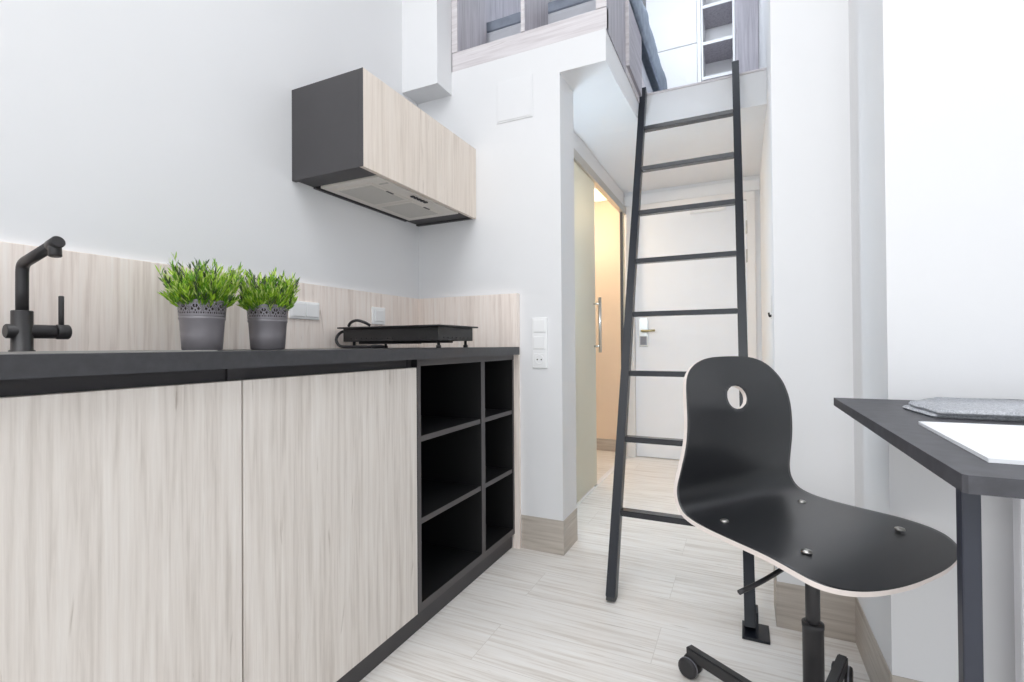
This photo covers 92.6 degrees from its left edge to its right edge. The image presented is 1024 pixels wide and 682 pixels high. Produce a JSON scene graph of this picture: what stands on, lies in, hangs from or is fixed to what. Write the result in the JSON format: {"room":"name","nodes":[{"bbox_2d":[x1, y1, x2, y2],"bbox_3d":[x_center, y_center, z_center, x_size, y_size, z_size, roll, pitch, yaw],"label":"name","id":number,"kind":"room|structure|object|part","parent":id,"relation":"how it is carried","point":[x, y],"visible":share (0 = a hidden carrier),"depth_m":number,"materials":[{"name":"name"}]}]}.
{"room":"studio apartment","nodes":[
{"label":"studio apartment","id":0,"kind":"room"},
{"bbox_2d":[0,0,520,349],"bbox_3d":[-1.377,-0.939,0.711,0.120,3.750,8.500,-1,-1,25],"label":"wall","id":1,"kind":"structure","parent":0,"point":[142,130],"depth_m":1.45,"materials":[{"name":"white paint"}]},
{"bbox_2d":[0,241,417,351],"bbox_3d":[-0.889,-0.094,1.564,0.016,0.243,1.948,-1,-1,25],"label":"backsplash","id":2,"kind":"structure","parent":1,"relation":"attached to","point":[111,303],"depth_m":1.29,"materials":[{"name":"brown wood"}]},
{"bbox_2d":[288,301,318,319],"bbox_3d":[-0.762,-0.112,1.800,0.013,0.065,0.136,-1,-1,25],"label":"double socket","id":3,"kind":"object","parent":2,"relation":"attached to","point":[301,310],"visible":0.84,"depth_m":1.79,"materials":[{"name":"white plastic"}]},
{"bbox_2d":[292,303,304,316],"bbox_3d":[-0.772,-0.114,1.769,0.004,0.049,0.058,-1,-1,25],"label":"outlet","id":4,"kind":"object","parent":3,"relation":"attached to","point":[298,310],"depth_m":1.77,"materials":[{"name":"white plastic"}]},
{"bbox_2d":[306,304,318,317],"bbox_3d":[-0.744,-0.113,1.827,0.004,0.049,0.058,-1,-1,25],"label":"outlet","id":5,"kind":"object","parent":3,"relation":"attached to","point":[312,310],"depth_m":1.82,"materials":[{"name":"white plastic"}]},
{"bbox_2d":[371,307,384,324],"bbox_3d":[-0.590,-0.111,2.166,0.013,0.076,0.084,-1,-1,25],"label":"light switch","id":6,"kind":"object","parent":2,"relation":"attached to","point":[377,313],"visible":1,"depth_m":2.15,"materials":[{"name":"white plastic"}]},
{"bbox_2d":[292,67,475,226],"bbox_3d":[-0.487,-0.748,2.058,0.336,0.333,0.767,-1,-1,25],"label":"upper cabinet","id":7,"kind":"object","parent":1,"relation":"attached to","point":[351,125],"visible":0.97,"depth_m":1.76,"materials":[{"name":"brown wood"}]},
{"bbox_2d":[321,175,457,220],"bbox_3d":[-0.488,-0.638,2.053,0.278,0.123,0.546,-1,-1,25],"label":"extractor hood","id":8,"kind":"object","parent":7,"relation":"in","point":[375,191],"visible":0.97,"depth_m":1.98,"materials":[{"name":"metal"}]},
{"bbox_3d":[-0.406,-0.750,1.856,0.018,0.333,0.469,-1,-1,25],"label":"door","id":9,"kind":"part","parent":7,"relation":"part of","materials":[{"name":"brown wood"}]},
{"bbox_3d":[-0.242,-0.749,2.203,0.018,0.333,0.296,-1,-1,25],"label":"door","id":10,"kind":"part","parent":7,"relation":"part of","materials":[{"name":"brown wood"}]},
{"bbox_2d":[418,28,616,547],"bbox_3d":[-0.046,-0.188,2.379,1.087,2.258,0.191,-1,-1,25],"label":"wall","id":11,"kind":"structure","parent":0,"point":[520,239],"depth_m":2.22,"materials":[{"name":"white paint"}]},
{"bbox_2d":[402,0,451,103],"bbox_3d":[-0.418,-2.004,2.390,0.202,1.604,0.125,-1,-1,25],"label":"duct","id":12,"kind":"object","parent":11,"relation":"attached to","point":[426,24],"depth_m":2.34,"materials":[{"name":"white paint"}]},
{"bbox_2d":[496,74,532,123],"bbox_3d":[0.010,-1.110,2.248,0.184,0.193,0.006,-1,-1,25],"label":"access hatch","id":13,"kind":"object","parent":11,"relation":"attached to","point":[514,97],"visible":1,"depth_m":2.24,"materials":[{"name":"white paint"}]},
{"bbox_2d":[451,0,625,72],"bbox_3d":[0.128,-1.887,2.401,0.767,1.146,0.372,-1,-1,25],"label":"balustrade","id":14,"kind":"object","parent":11,"relation":"on","point":[470,47],"visible":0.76,"depth_m":2.29,"materials":[{"name":"beige wood"}]},
{"bbox_3d":[0.474,-1.866,2.241,0.004,1.096,0.368,-1,-1,25],"label":"return panel","id":15,"kind":"part","parent":14,"relation":"part of","materials":[{"name":"beige wood"}]},
{"bbox_2d":[532,317,547,367],"bbox_3d":[0.123,0.008,2.185,0.073,0.226,0.013,-1,-1,25],"label":"switch panel","id":16,"kind":"object","parent":11,"relation":"attached to","point":[539,325],"visible":1,"depth_m":2.18,"materials":[{"name":"white plastic"}]},
{"bbox_2d":[521,515,563,555],"bbox_3d":[0.135,0.863,2.180,0.203,0.150,0.003,-1,-1,25],"label":"baseboard","id":17,"kind":"structure","parent":11,"relation":"attached to","point":[546,535],"depth_m":2.18,"materials":[{"name":"brown wood"}]},
{"bbox_2d":[564,508,577,554],"bbox_3d":[0.267,0.863,2.225,0.003,0.150,0.191,-1,-1,25],"label":"baseboard","id":18,"kind":"object","parent":11,"relation":"attached to","point":[570,523],"visible":1,"depth_m":2.22,"materials":[{"name":"brown wood"}]},
{"bbox_2d":[548,0,645,7],"bbox_3d":[-0.225,-2.877,0.177,4.700,0.100,9.100,-1,-1,25],"label":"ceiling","id":19,"kind":"structure","parent":0,"point":[643,1],"depth_m":4.04,"materials":[{"name":"white paint"}]},
{"bbox_2d":[574,133,624,439],"bbox_3d":[-0.136,-0.132,3.673,1.621,2.170,2.074,-1,-1,25],"label":"wall","id":20,"kind":"structure","parent":0,"point":[607,218],"depth_m":4.25,"materials":[{"name":"beige paint"}]},
{"bbox_2d":[577,456,627,505],"bbox_3d":[0.547,0.941,3.196,0.030,0.006,1.804,-1,-1,25],"label":"trim","id":21,"kind":"structure","parent":20,"relation":"attached to","point":[610,470],"depth_m":3.27,"materials":[{"name":"white paint"}]},
{"bbox_2d":[620,212,624,359],"bbox_3d":[0.905,-0.045,3.977,0.020,1.986,0.105,-1,-1,25],"label":"door frame","id":22,"kind":"structure","parent":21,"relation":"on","point":[622,241],"depth_m":3.94,"materials":[{"name":"beige wood"}]},
{"bbox_3d":[0.909,-0.051,3.986,0.010,1.974,0.085,-1,-1,25],"label":"glass pane","id":23,"kind":"part","parent":22,"relation":"part of","materials":[{"name":"white"}]},
{"bbox_2d":[360,450,869,681],"bbox_3d":[-0.198,0.973,0.143,4.700,0.100,9.100,-1,-1,25],"label":"floor","id":24,"kind":"structure","parent":0,"point":[532,615],"depth_m":1.67,"materials":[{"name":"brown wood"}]},
{"bbox_2d":[0,368,241,681],"bbox_3d":[-0.920,0.463,0.856,0.514,0.811,0.601,-1,-1,25],"label":"base cabinet","id":25,"kind":"object","parent":24,"relation":"on","point":[121,494],"visible":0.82,"depth_m":0.82,"materials":[{"name":"brown wood"}]},
{"bbox_2d":[236,360,417,681],"bbox_3d":[-0.663,0.465,1.401,0.514,0.811,0.604,-1,-1,25],"label":"base cabinet","id":26,"kind":"object","parent":24,"relation":"on","point":[330,566],"visible":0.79,"depth_m":1.22,"materials":[{"name":"brown wood"}]},
{"bbox_2d":[337,536,511,681],"bbox_3d":[-0.422,0.902,1.356,0.018,0.066,1.935,-1,-1,25],"label":"plinth","id":27,"kind":"object","parent":24,"relation":"on","point":[363,668],"visible":0.67,"depth_m":1.59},
{"bbox_2d":[411,355,514,613],"bbox_3d":[-0.378,0.469,2.004,0.514,0.811,0.729,-1,-1,25],"label":"shelf unit","id":28,"kind":"object","parent":24,"relation":"on","point":[466,482],"visible":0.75,"depth_m":1.99,"materials":[{"name":"black wood"}]},
{"bbox_2d":[0,347,519,379],"bbox_3d":[-0.638,0.042,1.444,0.568,0.034,1.946,-1,-1,25],"label":"countertop","id":29,"kind":"structure","parent":28,"relation":"on","point":[12,366],"depth_m":0.91,"materials":[{"name":"grey stone"}]},
{"bbox_2d":[2,236,71,351],"bbox_3d":[-0.970,-0.092,1.036,0.175,0.233,0.107,-1,-1,25],"label":"tap","id":30,"kind":"object","parent":29,"relation":"on","point":[21,330],"visible":0.99,"depth_m":1.03,"materials":[{"name":"black metal"}]},
{"bbox_3d":[-0.981,-0.130,1.012,0.155,0.152,0.022,-1,-1,25],"label":"spout","id":31,"kind":"part","parent":30,"relation":"part of","materials":[{"name":"black metal"}]},
{"bbox_3d":[-1.013,-0.066,1.100,0.010,0.071,0.010,-1,-1,25],"label":"lever","id":32,"kind":"part","parent":30,"relation":"part of","materials":[{"name":"black metal"}]},
{"bbox_2d":[0,350,216,353],"bbox_3d":[-0.848,0.098,0.931,0.314,0.158,0.384,-1,-1,25],"label":"sink","id":33,"kind":"object","parent":29,"relation":"in","point":[110,351],"visible":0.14,"depth_m":0.93,"materials":[{"name":"metal"}]},
{"bbox_2d":[155,251,246,349],"bbox_3d":[-0.820,-0.101,1.299,0.198,0.251,0.206,-1,-1,25],"label":"potted plant","id":34,"kind":"object","parent":29,"relation":"on","point":[202,298],"visible":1,"depth_m":1.25,"materials":[{"name":"green plant"}]},
{"bbox_3d":[-0.822,-0.041,1.299,0.113,0.131,0.113,-1,-1,25],"label":"pot","id":35,"kind":"part","parent":34,"relation":"part of","materials":[{"name":"silver metal"}]},
{"bbox_2d":[237,267,299,349],"bbox_3d":[-0.728,-0.096,1.466,0.182,0.242,0.186,-1,-1,25],"label":"potted plant","id":36,"kind":"object","parent":29,"relation":"on","point":[268,303],"visible":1,"depth_m":1.42,"materials":[{"name":"green plant"}]},
{"bbox_3d":[-0.728,-0.040,1.460,0.113,0.131,0.113,-1,-1,25],"label":"pot","id":37,"kind":"part","parent":36,"relation":"part of","materials":[{"name":"silver metal"}]},
{"bbox_2d":[335,319,477,347],"bbox_3d":[-0.414,-0.030,1.915,0.486,0.114,0.286,-1,-1,25],"label":"cooktop","id":38,"kind":"object","parent":29,"relation":"in","point":[435,333],"visible":0.98,"depth_m":1.82,"materials":[{"name":"black ceramic"}]},
{"bbox_3d":[-0.406,-0.052,1.920,0.475,0.006,0.271,-1,-1,25],"label":"glass","id":39,"kind":"part","parent":38,"relation":"part of","materials":[{"name":"black glass"}]},
{"bbox_3d":[-0.530,0.467,1.683,0.514,0.811,0.018,-1,-1,25],"label":"panel","id":40,"kind":"part","parent":28,"relation":"part of","materials":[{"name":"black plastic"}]},
{"bbox_3d":[-0.439,0.322,1.875,0.504,0.018,0.404,-1,-1,25],"label":"shelf","id":41,"kind":"part","parent":28,"relation":"part of","materials":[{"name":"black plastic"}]},
{"bbox_3d":[-0.438,0.588,1.873,0.504,0.018,0.404,-1,-1,25],"label":"shelf","id":42,"kind":"part","parent":28,"relation":"part of","materials":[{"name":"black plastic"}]},
{"bbox_3d":[-0.380,0.074,2.010,0.514,0.022,0.696,-1,-1,25],"label":"panel","id":43,"kind":"part","parent":28,"relation":"part of","materials":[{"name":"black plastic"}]},
{"bbox_3d":[-0.374,0.861,2.003,0.514,0.026,0.696,-1,-1,25],"label":"panel","id":44,"kind":"part","parent":28,"relation":"part of","materials":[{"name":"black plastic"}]},
{"bbox_3d":[-0.284,0.323,2.204,0.504,0.018,0.261,-1,-1,25],"label":"shelf","id":45,"kind":"part","parent":28,"relation":"part of","materials":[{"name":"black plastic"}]},
{"bbox_3d":[-0.282,0.589,2.201,0.504,0.018,0.261,-1,-1,25],"label":"shelf","id":46,"kind":"part","parent":28,"relation":"part of","materials":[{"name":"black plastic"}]},
{"bbox_3d":[-0.225,0.470,2.328,0.514,0.811,0.014,-1,-1,25],"label":"panel","id":47,"kind":"part","parent":28,"relation":"part of","materials":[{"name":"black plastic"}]},
{"bbox_2d":[418,293,520,548],"bbox_3d":[-0.220,0.364,2.337,0.558,1.155,0.026,-1,-1,25],"label":"panel","id":48,"kind":"object","parent":24,"relation":"on","point":[496,317],"visible":0.86,"depth_m":2.26,"materials":[{"name":"brown wood"}]},
{"bbox_2d":[606,60,769,644],"bbox_3d":[0.779,-0.273,2.183,0.523,2.431,1.261,-1,-1,22],"label":"ladder","id":49,"kind":"object","parent":24,"relation":"on","point":[752,630],"visible":0.92,"depth_m":2.11,"materials":[{"name":"black metal"}]},
{"bbox_3d":[0.554,-0.252,2.275,0.036,2.372,1.128,-1,-1,22],"label":"rail","id":50,"kind":"part","parent":49,"relation":"part of","materials":[{"name":"black metal"}]},
{"bbox_3d":[0.976,-0.277,2.086,0.035,2.412,1.145,-1,-1,24],"label":"rail","id":51,"kind":"part","parent":49,"relation":"part of","materials":[{"name":"black metal"}]},
{"bbox_3d":[0.774,0.924,1.554,0.078,0.008,0.100,-1,-1,25],"label":"foot plate","id":52,"kind":"part","parent":49,"relation":"part of","materials":[{"name":"black metal"}]},
{"bbox_2d":[674,356,956,681],"bbox_3d":[0.679,0.481,1.096,0.695,0.888,0.664,-1,-1,43],"label":"swivel chair","id":53,"kind":"object","parent":24,"relation":"on","point":[734,482],"visible":0.99,"depth_m":1.15,"materials":[{"name":"black paint"}]},
{"bbox_3d":[0.569,0.860,1.236,0.024,0.042,0.307,0,-1,-29],"label":"arm","id":54,"kind":"part","parent":53,"relation":"part of"},
{"bbox_3d":[0.521,0.471,0.986,0.184,0.038,0.017,0,-1,-28],"label":"height lever","id":55,"kind":"part","parent":53,"relation":"part of","materials":[{"name":"black metal"}]},
{"bbox_3d":[0.789,0.858,1.209,0.024,0.042,0.307,-1,-1,43],"label":"arm","id":56,"kind":"part","parent":53,"relation":"part of"},
{"bbox_2d":[834,398,1023,681],"bbox_3d":[1.186,0.523,0.571,1.252,0.787,0.776,-1,-1,25],"label":"desk","id":57,"kind":"object","parent":24,"relation":"on","point":[972,477],"visible":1,"depth_m":0.53,"materials":[{"name":"laminate"}]},
{"bbox_2d":[902,397,1023,421],"bbox_3d":[1.015,0.125,0.860,0.522,0.017,0.267,-1,-1,25],"label":"felt sleeve","id":58,"kind":"object","parent":57,"relation":"on","point":[936,407],"visible":1,"depth_m":0.88,"materials":[{"name":"grey fabric"}]},
{"bbox_3d":[0.500,0.537,0.531,0.017,0.768,0.017,-1,-1,25],"label":"leg","id":59,"kind":"part","parent":57,"relation":"part of","materials":[{"name":"grey metal"}]},
{"bbox_2d":[919,421,1023,464],"bbox_3d":[0.868,0.129,0.555,0.607,0.005,0.323,-1,-1,25],"label":"paper pad","id":60,"kind":"object","parent":57,"relation":"on","point":[992,443],"visible":1,"depth_m":0.65,"materials":[{"name":"white paper"}]},
{"bbox_2d":[573,53,766,202],"bbox_3d":[0.309,-1.287,3.469,2.624,0.226,2.074,-1,-1,25],"label":"ceiling","id":61,"kind":"structure","parent":0,"point":[605,117],"depth_m":2.85,"materials":[{"name":"white paint"}]},
{"bbox_2d":[487,0,652,103],"bbox_3d":[0.418,-1.514,3.267,0.936,0.401,1.510,-1,-1,25],"label":"bed","id":62,"kind":"object","parent":61,"relation":"on","point":[588,6],"visible":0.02,"depth_m":2.55,"materials":[{"name":"white fabric"}]},
{"bbox_2d":[486,0,652,90],"bbox_3d":[0.406,-1.750,3.246,0.906,0.062,1.400,-1,-1,25],"label":"duvet","id":63,"kind":"object","parent":62,"relation":"on","point":[557,5],"visible":0.02,"depth_m":2.65,"materials":[{"name":"grey fabric"}]},
{"bbox_2d":[625,0,641,102],"bbox_3d":[0.627,-1.504,2.562,0.042,0.366,0.346,-1,-1,25],"label":"rail","id":64,"kind":"object","parent":62,"relation":"attached to","point":[633,45],"visible":0.9,"depth_m":2.51,"materials":[{"name":"beige wood"}]},
{"bbox_2d":[629,0,666,91],"bbox_3d":[0.721,-1.827,3.070,0.346,0.247,1.250,-1,-1,25],"label":"blanket","id":65,"kind":"object","parent":64,"relation":"on","point":[650,58],"visible":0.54,"depth_m":2.97,"materials":[{"name":"fabric"}]},
{"bbox_2d":[594,187,606,200],"bbox_3d":[0.711,-1.193,4.017,0.280,0.052,0.280,-1,-1,25],"label":"ceiling lamp","id":66,"kind":"object","parent":61,"relation":"attached to","point":[598,196],"visible":0.29,"depth_m":3.96,"materials":[{"name":"white paint"}]},
{"bbox_2d":[646,0,701,88],"bbox_3d":[1.292,-2.106,3.868,0.398,1.379,0.302,-1,-1,25],"label":"wardrobe","id":67,"kind":"object","parent":61,"relation":"on","point":[675,25],"visible":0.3,"depth_m":3.73,"materials":[{"name":"white paint"}]},
{"bbox_3d":[1.222,-2.514,3.760,0.370,0.553,0.019,-1,-1,25],"label":"door","id":68,"kind":"part","parent":67,"relation":"part of","materials":[{"name":"white paint"}]},
{"bbox_3d":[1.226,-1.825,3.754,0.370,0.813,0.019,-1,-1,25],"label":"door","id":69,"kind":"part","parent":67,"relation":"part of","materials":[{"name":"white paint"}]},
{"bbox_3d":[1.403,-2.107,3.666,0.026,1.372,0.031,-1,-1,25],"label":"post","id":70,"kind":"part","parent":67,"relation":"part of","materials":[{"name":"white paint"}]},
{"bbox_2d":[701,0,735,80],"bbox_3d":[1.579,-2.109,3.737,0.229,1.379,0.294,-1,-1,25],"label":"bookcase","id":71,"kind":"object","parent":61,"relation":"on","point":[717,16],"visible":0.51,"depth_m":3.74,"materials":[{"name":"white paint"}]},
{"bbox_3d":[1.480,-2.371,3.787,0.012,0.854,0.290,-1,-1,25],"label":"panel","id":72,"kind":"part","parent":71,"relation":"part of","materials":[{"name":"white paint"}]},
{"bbox_3d":[1.571,-2.490,3.731,0.200,0.022,0.273,-1,-1,25],"label":"shelf","id":73,"kind":"part","parent":71,"relation":"part of","materials":[{"name":"white paint"}]},
{"bbox_3d":[1.574,-1.956,3.727,0.200,0.022,0.273,-1,-1,25],"label":"shelf","id":74,"kind":"part","parent":71,"relation":"part of","materials":[{"name":"white paint"}]},
{"bbox_3d":[1.572,-2.215,3.729,0.200,0.022,0.273,-1,-1,25],"label":"shelf","id":75,"kind":"part","parent":71,"relation":"part of","materials":[{"name":"white paint"}]},
{"bbox_3d":[1.675,-2.373,3.695,0.016,0.854,0.290,-1,-1,25],"label":"panel","id":76,"kind":"part","parent":71,"relation":"part of","materials":[{"name":"white paint"}]},
{"bbox_2d":[735,0,758,72],"bbox_3d":[1.754,-2.111,3.656,0.151,1.379,0.290,-1,-1,25],"label":"cabinet","id":77,"kind":"object","parent":61,"relation":"on","point":[746,11],"visible":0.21,"depth_m":3.53,"materials":[{"name":"beige wood"}]},
{"bbox_2d":[624,175,761,455],"bbox_3d":[1.416,-0.141,3.888,1.003,2.170,0.120,-1,-1,25],"label":"wall","id":78,"kind":"structure","parent":0,"point":[757,192],"depth_m":3.63,"materials":[{"name":"white paint"}]},
{"bbox_2d":[597,438,626,452],"bbox_3d":[0.311,0.907,4.484,1.516,0.100,0.015,-1,-1,25],"label":"baseboard","id":79,"kind":"structure","parent":78,"relation":"attached to","point":[602,444],"depth_m":4.24,"materials":[{"name":"brown wood"}]},
{"bbox_2d":[624,179,759,206],"bbox_3d":[1.380,-1.155,3.835,1.001,0.083,0.016,-1,-1,25],"label":"trim","id":80,"kind":"structure","parent":78,"relation":"attached to","point":[754,184],"depth_m":3.81,"materials":[{"name":"white paint"}]},
{"bbox_2d":[758,0,854,585],"bbox_3d":[2.244,-0.951,2.326,1.908,3.750,2.487,-1,-1,25],"label":"wall","id":81,"kind":"structure","parent":0,"point":[806,240],"depth_m":1.56,"materials":[{"name":"white paint"}]},
{"bbox_2d":[574,148,756,501],"bbox_3d":[0.986,-0.088,3.038,0.989,2.055,1.884,-1,-1,25],"label":"door","id":82,"kind":"structure","parent":81,"relation":"in","point":[660,343],"depth_m":3.81,"materials":[{"name":"white paint"}]},
{"bbox_3d":[0.555,-0.104,3.167,0.049,0.355,0.019,-1,-1,25],"label":"bar handle","id":83,"kind":"part","parent":82,"relation":"part of","materials":[{"name":"metal"}]},
{"bbox_3d":[0.534,-1.071,3.216,0.040,0.056,1.809,-1,-1,25],"label":"sliding door rail","id":84,"kind":"part","parent":82,"relation":"part of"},
{"bbox_3d":[1.072,-0.071,3.989,0.069,0.232,0.012,-1,-1,25],"label":"handle plate","id":85,"kind":"part","parent":82,"relation":"part of","materials":[{"name":"metal"}]},
{"bbox_3d":[1.095,-0.081,3.937,0.113,0.022,0.057,-1,-1,25],"label":"lever","id":86,"kind":"part","parent":82,"relation":"part of","materials":[{"name":"gold metal"}]},
{"bbox_2d":[690,207,725,213],"bbox_3d":[1.503,-1.018,3.763,0.259,0.050,0.039,-1,-1,25],"label":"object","id":87,"kind":"structure","parent":82,"relation":"attached to","point":[718,208],"depth_m":3.75,"materials":[{"name":"white plastic"}]},
{"bbox_2d":[647,67,765,95],"bbox_3d":[1.050,-1.418,2.710,0.634,0.012,0.056,-1,-1,25],"label":"trim","id":88,"kind":"structure","parent":81,"relation":"attached to","point":[760,69],"depth_m":2.68,"materials":[{"name":"white wood"}]},
{"bbox_2d":[773,565,776,625],"bbox_3d":[0.893,0.855,1.660,0.003,0.146,0.147,-1,-1,25],"label":"baseboard","id":89,"kind":"structure","parent":81,"relation":"attached to","point":[775,578],"depth_m":1.64,"materials":[{"name":"brown wood"}]},
{"bbox_2d":[776,581,855,642],"bbox_3d":[0.957,0.854,1.547,0.214,0.146,0.003,-1,-1,25],"label":"baseboard","id":90,"kind":"structure","parent":81,"relation":"attached to","point":[837,612],"depth_m":1.53,"materials":[{"name":"brown wood"}]},
{"bbox_2d":[855,597,891,681],"bbox_3d":[0.970,0.852,1.322,0.003,0.146,0.399,-1,-1,25],"label":"baseboard","id":91,"kind":"structure","parent":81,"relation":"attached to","point":[875,664],"depth_m":1.33,"materials":[{"name":"brown wood"}]},
{"bbox_2d":[848,0,1023,681],"bbox_3d":[1.725,-0.959,0.975,1.694,3.750,0.399,-1,-1,25],"label":"wall","id":92,"kind":"structure","parent":0,"point":[937,86],"depth_m":1.11,"materials":[{"name":"white paint"}]},
{"bbox_2d":[892,675,921,681],"bbox_3d":[1.606,0.843,0.799,1.594,0.146,0.003,-1,-1,25],"label":"baseboard","id":93,"kind":"structure","parent":92,"relation":"attached to","point":[894,678],"depth_m":1.13,"materials":[{"name":"brown wood"}]},
{"bbox_2d":[1013,498,1023,681],"bbox_3d":[1.401,0.503,0.851,0.804,0.610,0.086,-1,-1,25],"label":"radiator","id":94,"kind":"object","parent":92,"relation":"attached to","point":[1018,504],"visible":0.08,"depth_m":0.99,"materials":[{"name":"white metal"}]}
]}

